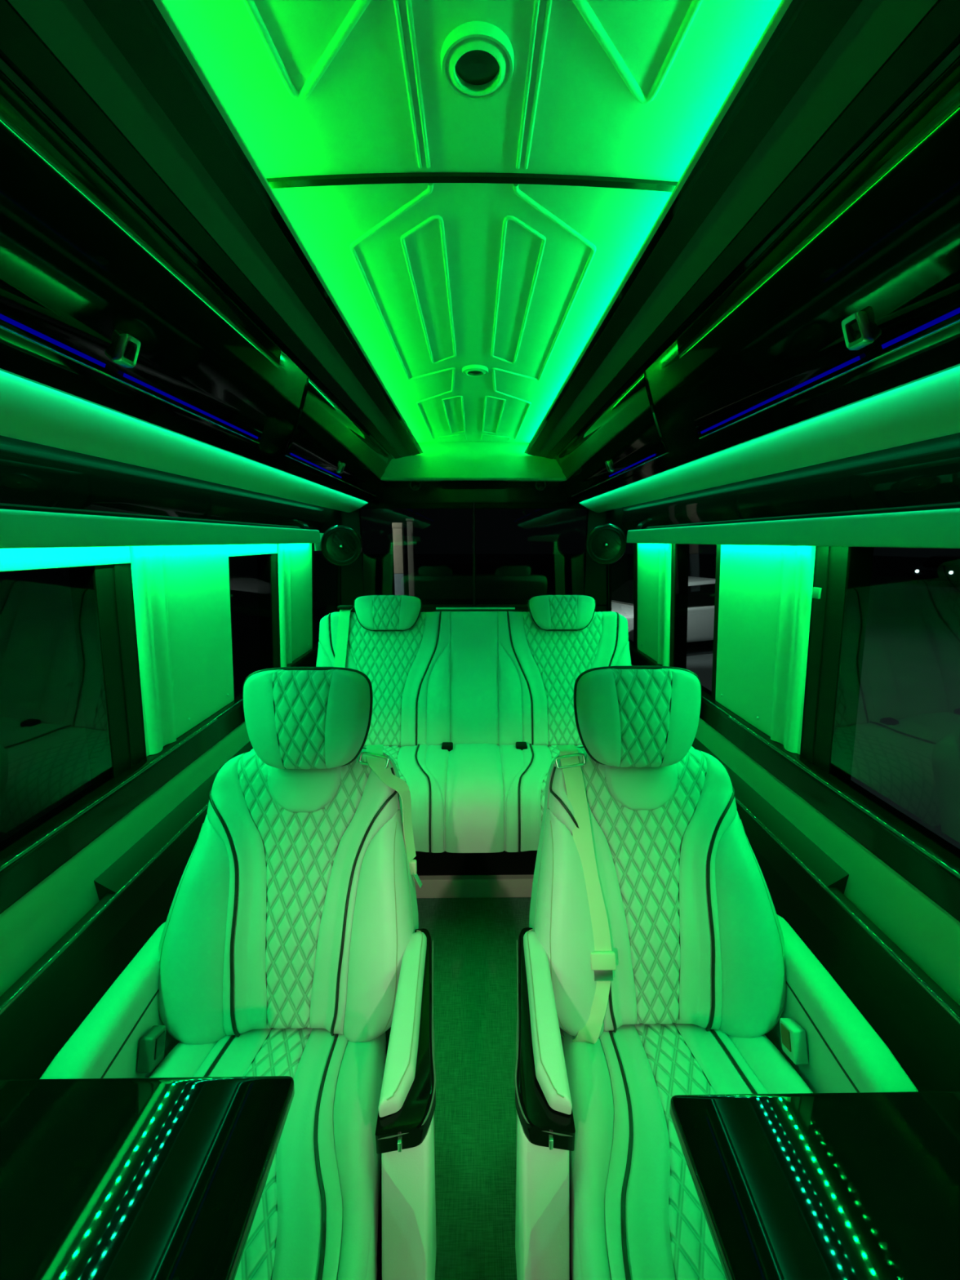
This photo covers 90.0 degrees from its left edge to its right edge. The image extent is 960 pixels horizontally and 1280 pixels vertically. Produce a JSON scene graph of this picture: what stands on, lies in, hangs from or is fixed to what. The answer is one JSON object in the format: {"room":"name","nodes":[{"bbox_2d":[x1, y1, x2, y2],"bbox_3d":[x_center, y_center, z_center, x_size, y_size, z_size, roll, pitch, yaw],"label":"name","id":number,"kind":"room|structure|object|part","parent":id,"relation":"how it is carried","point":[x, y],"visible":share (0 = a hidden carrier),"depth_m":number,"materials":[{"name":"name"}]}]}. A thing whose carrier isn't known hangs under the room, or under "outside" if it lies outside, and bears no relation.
{"room":"vehicle interior","nodes":[
{"label":"vehicle interior","id":0,"kind":"room"},
{"bbox_2d":[0,435,342,1079],"bbox_3d":[-0.891,0.359,1.223,0.170,1.720,4.170,0,12,-1],"label":"wall","id":1,"kind":"structure","parent":0,"point":[82,893],"depth_m":1.10,"materials":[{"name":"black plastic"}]},
{"bbox_3d":[-0.864,-0.019,0.130,0.006,0.096,2.182,0,12,-1],"label":"reveal trim","id":2,"kind":"part","parent":1,"relation":"part of","materials":[{"name":"white plastic"}]},
{"bbox_2d":[0,564,137,852],"bbox_3d":[-0.890,0.252,0.164,0.061,0.636,2.160,0,12,-1],"label":"window","id":3,"kind":"structure","parent":1,"relation":"in","point":[55,750],"depth_m":1.01,"materials":[{"name":"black glass"}]},
{"bbox_3d":[-0.806,0.633,0.760,0.011,0.011,3.150,0,12,-1],"label":"bead rod","id":4,"kind":"part","parent":1,"relation":"part of","materials":[{"name":"silver metal"}]},
{"bbox_3d":[-0.869,0.518,0.393,0.011,0.011,2.480,0,12,-1],"label":"bead rod","id":5,"kind":"part","parent":1,"relation":"part of","materials":[{"name":"silver metal"}]},
{"bbox_2d":[0,1075,294,1279],"bbox_3d":[-0.538,0.721,0.493,0.533,0.052,0.460,0,12,-1],"label":"folding table","id":6,"kind":"object","parent":1,"relation":"attached to","point":[132,1178],"visible":1,"depth_m":0.61,"materials":[{"name":"black paint"}]},
{"bbox_3d":[-0.903,0.383,1.207,0.080,0.080,4.130,0,12,-1],"label":"sill trim","id":7,"kind":"part","parent":1,"relation":"part of","materials":[{"name":"black paint"}]},
{"bbox_3d":[-0.904,-0.360,1.073,0.080,0.250,4.170,0,12,-1],"label":"recess panel","id":8,"kind":"part","parent":1,"relation":"part of","materials":[{"name":"black paint"}]},
{"bbox_2d":[129,544,234,756],"bbox_3d":[-0.889,-0.009,1.494,0.056,0.572,0.480,0,12,-1],"label":"curtain","id":9,"kind":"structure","parent":1,"relation":"attached to","point":[181,594],"depth_m":1.43,"materials":[{"name":"white fabric"}]},
{"bbox_3d":[-0.895,-0.021,1.550,0.045,0.572,0.364,0,12,-1],"label":"flat panel","id":10,"kind":"part","parent":9,"relation":"part of","materials":[{"name":"white fabric"}]},
{"bbox_2d":[0,0,423,512],"bbox_3d":[-0.621,-0.618,1.008,0.584,0.468,4.140,0,12,-1],"label":"upper cabinet","id":11,"kind":"object","parent":1,"relation":"attached to","point":[162,308],"visible":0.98,"depth_m":0.76,"materials":[{"name":"black paint"}]},
{"bbox_2d":[0,313,257,439],"bbox_3d":[-0.592,-0.327,0.231,0.004,0.005,2.200,0,12,-1],"label":"light","id":12,"kind":"object","parent":11,"relation":"attached to","point":[20,327],"depth_m":0.78,"materials":[{"name":"blue plastic"}]},
{"bbox_3d":[-0.602,-0.316,0.222,0.004,0.002,2.278,0,12,-1],"label":"edge trim","id":13,"kind":"part","parent":11,"relation":"part of","materials":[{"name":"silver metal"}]},
{"bbox_3d":[-0.559,-0.428,0.198,0.092,0.222,2.275,0,12,-1],"label":"door","id":14,"kind":"part","parent":11,"relation":"part of","materials":[{"name":"black paint"}]},
{"bbox_3d":[-0.513,-0.537,0.166,0.004,0.003,2.255,0,12,-1],"label":"edge trim","id":15,"kind":"part","parent":11,"relation":"part of","materials":[{"name":"black plastic"}]},
{"bbox_2d":[290,453,342,478],"bbox_3d":[-0.612,-0.660,1.838,0.004,0.005,0.602,0,12,-1],"label":"light","id":16,"kind":"object","parent":11,"relation":"attached to","point":[303,460],"depth_m":1.79,"materials":[{"name":"blue plastic"}]},
{"bbox_3d":[-0.627,-0.732,2.227,0.004,0.002,1.433,0,12,-1],"label":"edge trim","id":17,"kind":"part","parent":11,"relation":"part of","materials":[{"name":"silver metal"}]},
{"bbox_3d":[-0.583,-0.844,2.203,0.092,0.222,1.430,0,12,-1],"label":"door","id":18,"kind":"part","parent":11,"relation":"part of","materials":[{"name":"black paint"}]},
{"bbox_3d":[-0.538,-0.953,2.171,0.004,0.003,1.410,0,12,-1],"label":"edge trim","id":19,"kind":"part","parent":11,"relation":"part of","materials":[{"name":"black plastic"}]},
{"bbox_3d":[-0.885,-0.381,1.876,0.006,0.096,0.450,0,12,-1],"label":"reveal trim","id":20,"kind":"part","parent":1,"relation":"part of","materials":[{"name":"white plastic"}]},
{"bbox_2d":[229,543,280,697],"bbox_3d":[-0.912,-0.112,1.921,0.061,0.636,0.520,0,12,-1],"label":"window","id":21,"kind":"structure","parent":1,"relation":"in","point":[251,588],"depth_m":1.91,"materials":[{"name":"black glass"}]},
{"bbox_2d":[277,542,312,666],"bbox_3d":[-0.900,-0.193,2.380,0.056,0.572,0.440,0,12,-1],"label":"pillar cover","id":22,"kind":"structure","parent":1,"relation":"attached to","point":[295,560],"depth_m":2.34,"materials":[{"name":"white fabric"}]},
{"bbox_3d":[-0.906,-0.205,2.436,0.045,0.572,0.324,0,12,-1],"label":"flat panel","id":23,"kind":"part","parent":22,"relation":"part of","materials":[{"name":"white plastic"}]},
{"bbox_3d":[-0.897,-0.581,2.841,0.006,0.096,0.500,0,12,-1],"label":"reveal trim","id":24,"kind":"part","parent":1,"relation":"part of","materials":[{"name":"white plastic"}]},
{"bbox_2d":[313,542,340,645],"bbox_3d":[-0.923,-0.308,2.866,0.061,0.636,0.580,0,12,-1],"label":"window","id":25,"kind":"structure","parent":1,"relation":"in","point":[326,575],"depth_m":2.82,"materials":[{"name":"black glass"}]},
{"bbox_2d":[320,524,362,566],"bbox_3d":[-0.771,-0.525,2.684,0.225,0.224,0.082,-2,12,-8],"label":"speaker","id":26,"kind":"object","parent":1,"relation":"attached to","point":[341,545],"visible":1,"depth_m":2.65},
{"bbox_2d":[350,606,601,612],"bbox_3d":[-0.036,-0.158,3.021,1.600,0.044,0.420,0,12,-1],"label":"trim","id":27,"kind":"structure","parent":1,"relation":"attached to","point":[526,609],"depth_m":3.07,"materials":[{"name":"black plastic"}]},
{"bbox_2d":[435,607,515,609],"bbox_3d":[-0.028,-0.203,3.090,0.507,0.012,0.015,0,12,-1],"label":"trim strip","id":28,"kind":"object","parent":27,"relation":"on","point":[437,608],"visible":1,"depth_m":3.08,"materials":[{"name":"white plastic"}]},
{"bbox_2d":[164,0,782,443],"bbox_3d":[-0.015,-0.876,1.069,1.860,0.059,4.350,0,12,-1],"label":"ceiling","id":29,"kind":"structure","parent":0,"point":[450,233],"depth_m":0.80,"materials":[{"name":"white plastic"}]},
{"bbox_3d":[-0.012,-0.811,0.849,0.780,0.023,0.016,0,12,-1],"label":"seam trim","id":30,"kind":"part","parent":29,"relation":"part of","materials":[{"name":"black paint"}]},
{"bbox_3d":[-0.026,-1.055,1.991,0.800,0.026,2.323,0,12,-1],"label":"panel","id":31,"kind":"part","parent":29,"relation":"part of","materials":[{"name":"white plastic"}]},
{"bbox_3d":[0.000,-0.620,-0.108,0.800,0.026,1.940,0,12,-1],"label":"panel","id":32,"kind":"part","parent":29,"relation":"part of","materials":[{"name":"white plastic"}]},
{"bbox_2d":[462,364,488,377],"bbox_3d":[-0.018,-1.011,1.807,0.098,0.017,0.098,0,12,-1],"label":"recessed light","id":33,"kind":"object","parent":29,"relation":"in","point":[473,371],"visible":1,"depth_m":1.79,"materials":[{"name":"white plastic"}]},
{"bbox_2d":[440,21,514,102],"bbox_3d":[-0.004,-0.770,0.644,0.098,0.017,0.098,0,12,-1],"label":"recessed light","id":34,"kind":"object","parent":29,"relation":"in","point":[477,57],"visible":1,"depth_m":0.64,"materials":[{"name":"white plastic"}]},
{"bbox_2d":[378,441,568,502],"bbox_3d":[-0.038,-1.073,3.018,1.860,0.396,0.373,0,12,-1],"label":"end panel","id":35,"kind":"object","parent":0,"point":[473,472],"depth_m":3.02,"materials":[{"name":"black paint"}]},
{"bbox_2d":[340,502,474,608],"bbox_3d":[-0.489,-0.100,3.267,0.899,1.610,0.050,0,12,-1],"label":"door","id":36,"kind":"structure","parent":35,"relation":"in","point":[424,551],"depth_m":3.15,"materials":[{"name":"black glass"}]},
{"bbox_2d":[474,502,607,611],"bbox_3d":[0.412,-0.102,3.278,0.899,1.610,0.050,0,12,-1],"label":"door","id":37,"kind":"structure","parent":35,"relation":"in","point":[523,551],"depth_m":3.16,"materials":[{"name":"black glass"}]},
{"bbox_2d":[413,875,533,1279],"bbox_3d":[-0.014,1.171,1.402,1.860,0.118,4.170,0,12,-1],"label":"floor","id":38,"kind":"structure","parent":0,"point":[474,923],"depth_m":1.37,"materials":[{"name":"carpet"}]},
{"bbox_2d":[40,666,436,1279],"bbox_3d":[-0.396,0.706,0.900,0.645,1.173,0.893,0,12,-1],"label":"seat","id":39,"kind":"object","parent":38,"relation":"on","point":[291,942],"visible":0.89,"depth_m":1.01,"materials":[{"name":"white leather"}]},
{"bbox_3d":[-0.679,0.827,0.935,0.080,0.322,0.408,0,12,-1],"label":"armrest","id":40,"kind":"part","parent":39,"relation":"part of","materials":[{"name":"white leather"}]},
{"bbox_3d":[-0.578,0.914,0.789,0.054,0.151,0.599,2,12,11],"label":"welt panel","id":41,"kind":"part","parent":39,"relation":"part of","materials":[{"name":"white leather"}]},
{"bbox_3d":[-0.570,0.602,1.085,0.052,0.450,0.250,-6,13,-26],"label":"welt panel","id":42,"kind":"part","parent":39,"relation":"part of","materials":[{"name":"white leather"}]},
{"bbox_3d":[-0.558,0.561,1.126,0.119,0.530,0.331,-3,12,-16],"label":"facing panel","id":43,"kind":"part","parent":39,"relation":"part of","materials":[{"name":"white leather"}]},
{"bbox_3d":[-0.533,0.916,0.788,0.091,0.147,0.600,2,12,11],"label":"facing panel","id":44,"kind":"part","parent":39,"relation":"part of","materials":[{"name":"white leather"}]},
{"bbox_3d":[-0.493,0.185,1.097,0.097,0.228,0.080,0,12,-1],"label":"panel","id":45,"kind":"part","parent":39,"relation":"part of","materials":[{"name":"white leather"}]},
{"bbox_3d":[-0.412,0.919,0.795,0.268,0.138,0.575,0,12,-1],"label":"quilted panel","id":46,"kind":"part","parent":39,"relation":"part of","materials":[{"name":"white leather"}]},
{"bbox_3d":[-0.292,0.915,0.791,0.091,0.147,0.600,-3,12,-13],"label":"facing panel","id":47,"kind":"part","parent":39,"relation":"part of","materials":[{"name":"white leather"}]},
{"bbox_3d":[-0.398,0.183,1.097,0.136,0.228,0.088,0,12,-1],"label":"quilted panel","id":48,"kind":"part","parent":39,"relation":"part of","materials":[{"name":"white leather"}]},
{"bbox_3d":[-0.417,0.558,1.135,0.328,0.535,0.309,0,12,-1],"label":"quilted panel","id":49,"kind":"part","parent":39,"relation":"part of","materials":[{"name":"white leather"}]},
{"bbox_2d":[243,1027,386,1279],"bbox_3d":[-0.412,0.930,0.808,0.504,0.170,0.593,0,12,-1],"label":"cushion","id":50,"kind":"object","parent":39,"relation":"on","point":[320,1215],"depth_m":0.79,"materials":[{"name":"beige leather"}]},
{"bbox_3d":[-0.417,0.572,1.157,0.540,0.554,0.335,0,12,-1],"label":"backrest","id":51,"kind":"part","parent":39,"relation":"part of","materials":[{"name":"white leather"}]},
{"bbox_3d":[-0.247,0.913,0.793,0.054,0.151,0.599,-3,12,-12],"label":"welt panel","id":52,"kind":"part","parent":39,"relation":"part of","materials":[{"name":"white leather"}]},
{"bbox_3d":[-0.302,0.185,1.099,0.097,0.228,0.080,0,12,-1],"label":"panel","id":53,"kind":"part","parent":39,"relation":"part of","materials":[{"name":"white leather"}]},
{"bbox_3d":[-0.276,0.560,1.129,0.119,0.530,0.331,3,12,15],"label":"facing panel","id":54,"kind":"part","parent":39,"relation":"part of","materials":[{"name":"white leather"}]},
{"bbox_3d":[-0.263,0.601,1.089,0.052,0.450,0.250,6,13,25],"label":"welt panel","id":55,"kind":"part","parent":39,"relation":"part of","materials":[{"name":"white leather"}]},
{"bbox_3d":[-0.117,0.719,0.911,0.087,0.054,0.376,0,12,-1],"label":"lacquer trim","id":56,"kind":"part","parent":39,"relation":"part of","materials":[{"name":"black plastic"}]},
{"bbox_3d":[-0.149,0.570,1.146,0.024,0.036,0.014,4,12,20],"label":"tongue blade","id":57,"kind":"part","parent":39,"relation":"part of","materials":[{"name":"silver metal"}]},
{"bbox_2d":[315,595,631,875],"bbox_3d":[-0.021,0.420,1.903,1.320,1.148,0.726,0,12,-1],"label":"bench","id":58,"kind":"object","parent":38,"relation":"on","point":[472,710],"visible":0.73,"depth_m":1.98,"materials":[{"name":"white leather"}]},
{"bbox_3d":[-0.611,0.161,2.002,0.074,0.515,0.260,-6,13,-25],"label":"welt panel","id":59,"kind":"part","parent":58,"relation":"part of","materials":[{"name":"white leather"}]},
{"bbox_3d":[-0.559,0.156,2.017,0.089,0.525,0.279,-6,13,-28],"label":"facing panel","id":60,"kind":"part","parent":58,"relation":"part of","materials":[{"name":"white leather"}]},
{"bbox_3d":[-0.482,-0.113,2.009,0.089,0.146,0.069,0,12,-1],"label":"panel","id":61,"kind":"part","parent":58,"relation":"part of","materials":[{"name":"leather"}]},
{"bbox_3d":[-0.398,0.561,1.791,0.313,0.206,0.432,0,12,-1],"label":"quilted panel","id":62,"kind":"part","parent":58,"relation":"part of","materials":[{"name":"white leather"}]},
{"bbox_3d":[-0.387,-0.113,1.999,0.123,0.142,0.053,0,12,-1],"label":"quilted panel","id":63,"kind":"part","parent":58,"relation":"part of","materials":[{"name":"leather"}]},
{"bbox_3d":[-0.401,0.158,2.015,0.343,0.525,0.230,0,12,-1],"label":"quilted panel","id":64,"kind":"part","parent":58,"relation":"part of","materials":[{"name":"white leather"}]},
{"bbox_3d":[-0.293,-0.113,2.011,0.089,0.146,0.069,0,12,-1],"label":"panel","id":65,"kind":"part","parent":58,"relation":"part of","materials":[{"name":"leather"}]},
{"bbox_3d":[-0.251,0.558,1.787,0.100,0.212,0.459,-3,12,-12],"label":"facing panel","id":66,"kind":"part","parent":58,"relation":"part of","materials":[{"name":"white leather"}]},
{"bbox_3d":[-0.248,0.156,2.013,0.089,0.527,0.261,6,13,27],"label":"facing panel","id":67,"kind":"part","parent":58,"relation":"part of","materials":[{"name":"white leather"}]},
{"bbox_3d":[-0.196,0.556,1.786,0.068,0.215,0.457,-3,12,-12],"label":"welt panel","id":68,"kind":"part","parent":58,"relation":"part of","materials":[{"name":"white leather"}]},
{"bbox_3d":[-0.190,0.155,2.005,0.069,0.524,0.260,6,13,28],"label":"welt panel","id":69,"kind":"part","parent":58,"relation":"part of","materials":[{"name":"white leather"}]},
{"bbox_3d":[-0.023,0.156,2.008,0.200,0.523,0.225,0,12,-1],"label":"panel","id":70,"kind":"part","parent":58,"relation":"part of","materials":[{"name":"white leather"}]},
{"bbox_3d":[-0.020,0.555,1.789,0.200,0.218,0.447,0,12,-1],"label":"panel","id":71,"kind":"part","parent":58,"relation":"part of","materials":[{"name":"white leather"}]},
{"bbox_3d":[0.143,0.155,2.009,0.069,0.524,0.260,-7,14,-30],"label":"welt panel","id":72,"kind":"part","parent":58,"relation":"part of","materials":[{"name":"white leather"}]},
{"bbox_3d":[0.157,0.555,1.791,0.068,0.215,0.457,2,12,11],"label":"welt panel","id":73,"kind":"part","parent":58,"relation":"part of","materials":[{"name":"white leather"}]},
{"bbox_3d":[0.201,0.155,2.018,0.089,0.527,0.261,-6,13,-28],"label":"facing panel","id":74,"kind":"part","parent":58,"relation":"part of","materials":[{"name":"white leather"}]},
{"bbox_3d":[0.211,0.557,1.793,0.100,0.212,0.459,2,12,11],"label":"facing panel","id":75,"kind":"part","parent":58,"relation":"part of","materials":[{"name":"white leather"}]},
{"bbox_3d":[0.253,-0.115,2.017,0.089,0.146,0.069,0,12,-1],"label":"panel","id":76,"kind":"part","parent":58,"relation":"part of","materials":[{"name":"leather"}]},
{"bbox_3d":[0.358,0.559,1.800,0.313,0.206,0.432,0,12,-1],"label":"quilted panel","id":77,"kind":"part","parent":58,"relation":"part of","materials":[{"name":"white leather"}]},
{"bbox_3d":[0.354,0.157,2.024,0.343,0.525,0.230,0,12,-1],"label":"quilted panel","id":78,"kind":"part","parent":58,"relation":"part of","materials":[{"name":"white leather"}]},
{"bbox_3d":[0.347,-0.115,2.007,0.123,0.142,0.053,0,12,-1],"label":"quilted panel","id":79,"kind":"part","parent":58,"relation":"part of","materials":[{"name":"leather"}]},
{"bbox_3d":[0.442,-0.115,2.020,0.089,0.146,0.069,0,12,-1],"label":"panel","id":80,"kind":"part","parent":58,"relation":"part of","materials":[{"name":"white leather"}]},
{"bbox_3d":[0.512,0.154,2.030,0.089,0.525,0.279,6,13,27],"label":"facing panel","id":81,"kind":"part","parent":58,"relation":"part of","materials":[{"name":"white leather"}]},
{"bbox_3d":[0.564,0.158,2.016,0.074,0.515,0.260,5,13,24],"label":"welt panel","id":82,"kind":"part","parent":58,"relation":"part of","materials":[{"name":"white leather"}]},
{"bbox_2d":[515,665,918,1279],"bbox_3d":[0.378,0.704,0.909,0.645,1.173,0.893,0,12,-1],"label":"seat","id":83,"kind":"object","parent":38,"relation":"on","point":[656,961],"visible":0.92,"depth_m":1.00,"materials":[{"name":"white leather"}]},
{"bbox_3d":[0.099,0.719,0.914,0.087,0.054,0.376,0,12,-1],"label":"lacquer trim","id":84,"kind":"part","parent":83,"relation":"part of","materials":[{"name":"black plastic"}]},
{"bbox_3d":[0.235,0.600,1.095,0.052,0.450,0.250,-6,13,-26],"label":"welt panel","id":85,"kind":"part","parent":83,"relation":"part of","materials":[{"name":"white leather"}]},
{"bbox_3d":[0.247,0.559,1.135,0.119,0.530,0.331,-3,12,-16],"label":"facing panel","id":86,"kind":"part","parent":83,"relation":"part of","materials":[{"name":"white leather"}]},
{"bbox_3d":[0.272,0.183,1.106,0.097,0.228,0.080,0,12,-1],"label":"panel","id":87,"kind":"part","parent":83,"relation":"part of","materials":[{"name":"white leather"}]},
{"bbox_3d":[0.262,0.709,1.020,0.040,0.025,0.013,0,12,-1],"label":"tongue blade","id":88,"kind":"part","parent":83,"relation":"part of","materials":[{"name":"silver metal"}]},
{"bbox_3d":[0.227,0.912,0.799,0.054,0.151,0.599,2,12,11],"label":"welt panel","id":89,"kind":"part","parent":83,"relation":"part of","materials":[{"name":"white leather"}]},
{"bbox_3d":[0.388,0.570,1.167,0.540,0.554,0.335,0,12,-1],"label":"backrest","id":90,"kind":"part","parent":83,"relation":"part of","materials":[{"name":"white leather"}]},
{"bbox_2d":[561,1025,712,1279],"bbox_3d":[0.393,0.929,0.818,0.504,0.170,0.593,0,12,-1],"label":"cushion","id":91,"kind":"object","parent":83,"relation":"on","point":[635,1212],"depth_m":0.79,"materials":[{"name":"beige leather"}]},
{"bbox_3d":[0.367,0.181,1.106,0.136,0.228,0.088,0,12,-1],"label":"quilted panel","id":92,"kind":"part","parent":83,"relation":"part of","materials":[{"name":"white leather"}]},
{"bbox_3d":[0.388,0.556,1.145,0.328,0.535,0.309,0,12,-1],"label":"quilted panel","id":93,"kind":"part","parent":83,"relation":"part of","materials":[{"name":"white leather"}]},
{"bbox_3d":[0.272,0.914,0.798,0.091,0.147,0.600,2,12,11],"label":"facing panel","id":94,"kind":"part","parent":83,"relation":"part of","materials":[{"name":"white leather"}]},
{"bbox_3d":[0.463,0.183,1.108,0.097,0.228,0.080,0,12,-1],"label":"panel","id":95,"kind":"part","parent":83,"relation":"part of","materials":[{"name":"white leather"}]},
{"bbox_3d":[0.393,0.917,0.804,0.268,0.138,0.575,0,12,-1],"label":"quilted panel","id":96,"kind":"part","parent":83,"relation":"part of","materials":[{"name":"white leather"}]},
{"bbox_3d":[0.529,0.558,1.139,0.119,0.530,0.331,3,12,15],"label":"facing panel","id":97,"kind":"part","parent":83,"relation":"part of","materials":[{"name":"white leather"}]},
{"bbox_3d":[0.513,0.913,0.800,0.091,0.147,0.600,-3,12,-13],"label":"facing panel","id":98,"kind":"part","parent":83,"relation":"part of","materials":[{"name":"white leather"}]},
{"bbox_3d":[0.542,0.599,1.099,0.052,0.450,0.250,6,13,25],"label":"welt panel","id":99,"kind":"part","parent":83,"relation":"part of","materials":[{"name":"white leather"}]},
{"bbox_3d":[0.558,0.911,0.802,0.054,0.151,0.599,-3,12,-12],"label":"welt panel","id":100,"kind":"part","parent":83,"relation":"part of","materials":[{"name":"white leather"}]},
{"bbox_3d":[0.661,0.823,0.951,0.080,0.322,0.408,0,12,-1],"label":"armrest","id":101,"kind":"part","parent":83,"relation":"part of","materials":[{"name":"white leather"}]},
{"bbox_2d":[604,432,959,1091],"bbox_3d":[0.864,0.355,1.243,0.170,1.720,4.170,0,12,-1],"label":"wall","id":102,"kind":"structure","parent":0,"point":[875,900],"depth_m":1.09,"materials":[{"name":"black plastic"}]},
{"bbox_2d":[585,524,626,564],"bbox_3d":[0.705,-0.537,2.700,0.225,0.224,0.082,1,12,6],"label":"speaker","id":103,"kind":"object","parent":102,"relation":"attached to","point":[606,544],"visible":1,"depth_m":2.67},
{"bbox_2d":[607,533,636,647],"bbox_3d":[0.854,-0.312,2.887,0.061,0.636,0.580,0,12,-1],"label":"window","id":104,"kind":"structure","parent":102,"relation":"in","point":[620,573],"depth_m":2.81,"materials":[{"name":"clear glass"}]},
{"bbox_2d":[637,542,671,666],"bbox_3d":[0.843,-0.190,2.366,0.056,0.572,0.430,0,12,-1],"label":"curtain","id":105,"kind":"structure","parent":102,"relation":"attached to","point":[654,560],"depth_m":2.32,"materials":[{"name":"white fabric"}]},
{"bbox_3d":[0.848,-0.202,2.423,0.045,0.572,0.314,0,12,-1],"label":"flat panel","id":106,"kind":"part","parent":105,"relation":"part of","materials":[{"name":"fabric"}]},
{"bbox_2d":[673,543,716,696],"bbox_3d":[0.866,-0.117,1.942,0.061,0.636,0.520,0,12,-1],"label":"window","id":107,"kind":"structure","parent":102,"relation":"in","point":[695,564],"depth_m":1.92,"materials":[{"name":"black glass"}]},
{"bbox_2d":[524,0,959,512],"bbox_3d":[0.595,-0.621,1.022,0.584,0.468,4.140,0,12,-1],"label":"upper cabinet","id":108,"kind":"object","parent":102,"relation":"attached to","point":[793,301],"visible":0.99,"depth_m":0.75,"materials":[{"name":"black paint"}]},
{"bbox_3d":[0.482,-0.949,2.153,0.004,0.003,1.470,0,12,-1],"label":"edge trim","id":109,"kind":"part","parent":108,"relation":"part of","materials":[{"name":"black plastic"}]},
{"bbox_3d":[0.527,-0.840,2.187,0.092,0.222,1.490,0,12,-1],"label":"door","id":110,"kind":"part","parent":108,"relation":"part of","materials":[{"name":"black paint"}]},
{"bbox_3d":[0.571,-0.729,2.212,0.004,0.002,1.493,0,12,-1],"label":"edge trim","id":111,"kind":"part","parent":108,"relation":"part of","materials":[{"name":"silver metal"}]},
{"bbox_2d":[608,453,655,476],"bbox_3d":[0.566,-0.657,1.824,0.004,0.005,0.544,0,12,-1],"label":"light","id":112,"kind":"object","parent":108,"relation":"attached to","point":[639,462],"depth_m":1.79,"materials":[{"name":"blue plastic"}]},
{"bbox_3d":[0.346,-0.745,0.993,0.046,0.015,4.139,0,12,-1],"label":"ceiling trim","id":113,"kind":"part","parent":108,"relation":"part of","materials":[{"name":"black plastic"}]},
{"bbox_3d":[0.507,-0.532,0.139,0.004,0.003,2.175,0,12,-1],"label":"edge trim","id":114,"kind":"part","parent":108,"relation":"part of","materials":[{"name":"black plastic"}]},
{"bbox_3d":[0.552,-0.423,0.172,0.092,0.222,2.195,0,12,-1],"label":"door","id":115,"kind":"part","parent":108,"relation":"part of","materials":[{"name":"black paint"}]},
{"bbox_3d":[0.596,-0.311,0.197,0.004,0.002,2.198,0,12,-1],"label":"edge trim","id":116,"kind":"part","parent":108,"relation":"part of","materials":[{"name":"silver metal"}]},
{"bbox_2d":[700,307,959,433],"bbox_3d":[0.586,-0.322,0.206,0.004,0.005,2.120,0,12,-1],"label":"light","id":117,"kind":"object","parent":108,"relation":"attached to","point":[936,322],"depth_m":0.76,"materials":[{"name":"blue plastic"}]},
{"bbox_2d":[715,544,815,754],"bbox_3d":[0.854,-0.010,1.497,0.056,0.572,0.465,0,12,-1],"label":"curtain","id":118,"kind":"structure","parent":102,"relation":"attached to","point":[766,591],"depth_m":1.43,"materials":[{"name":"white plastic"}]},
{"bbox_3d":[0.858,-0.022,1.554,0.045,0.572,0.349,0,12,-1],"label":"flat panel","id":119,"kind":"part","parent":118,"relation":"part of","materials":[{"name":"white fabric"}]},
{"bbox_3d":[0.876,-0.365,1.094,0.080,0.250,4.170,0,12,-1],"label":"recess panel","id":120,"kind":"part","parent":102,"relation":"part of","materials":[{"name":"black paint"}]},
{"bbox_3d":[0.877,0.379,1.228,0.080,0.080,4.130,0,12,-1],"label":"sill trim","id":121,"kind":"part","parent":102,"relation":"part of","materials":[{"name":"black paint"}]},
{"bbox_2d":[669,1091,959,1279],"bbox_3d":[0.535,0.725,0.474,0.523,0.052,0.460,0,12,-1],"label":"folding table","id":122,"kind":"object","parent":102,"relation":"attached to","point":[849,1185],"visible":1,"depth_m":0.60,"materials":[{"name":"black paint"}]},
{"bbox_2d":[811,586,822,599],"bbox_3d":[0.841,-0.117,1.199,0.006,0.027,0.024,0,12,-1],"label":"tag","id":123,"kind":"object","parent":102,"relation":"attached to","point":[816,592],"visible":1,"depth_m":1.20,"materials":[{"name":"grey"}]},
{"bbox_3d":[0.862,0.513,0.413,0.011,0.011,2.480,0,12,-1],"label":"bead rod","id":124,"kind":"part","parent":102,"relation":"part of","materials":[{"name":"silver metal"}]},
{"bbox_3d":[0.791,0.630,0.778,0.011,0.011,3.150,0,12,-1],"label":"bead rod","id":125,"kind":"part","parent":102,"relation":"part of","materials":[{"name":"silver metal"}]},
{"bbox_2d":[805,546,959,858],"bbox_3d":[0.887,0.248,0.185,0.061,0.636,2.160,0,12,-1],"label":"window","id":126,"kind":"structure","parent":102,"relation":"in","point":[895,737],"depth_m":0.99,"materials":[{"name":"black glass"}]}
]}

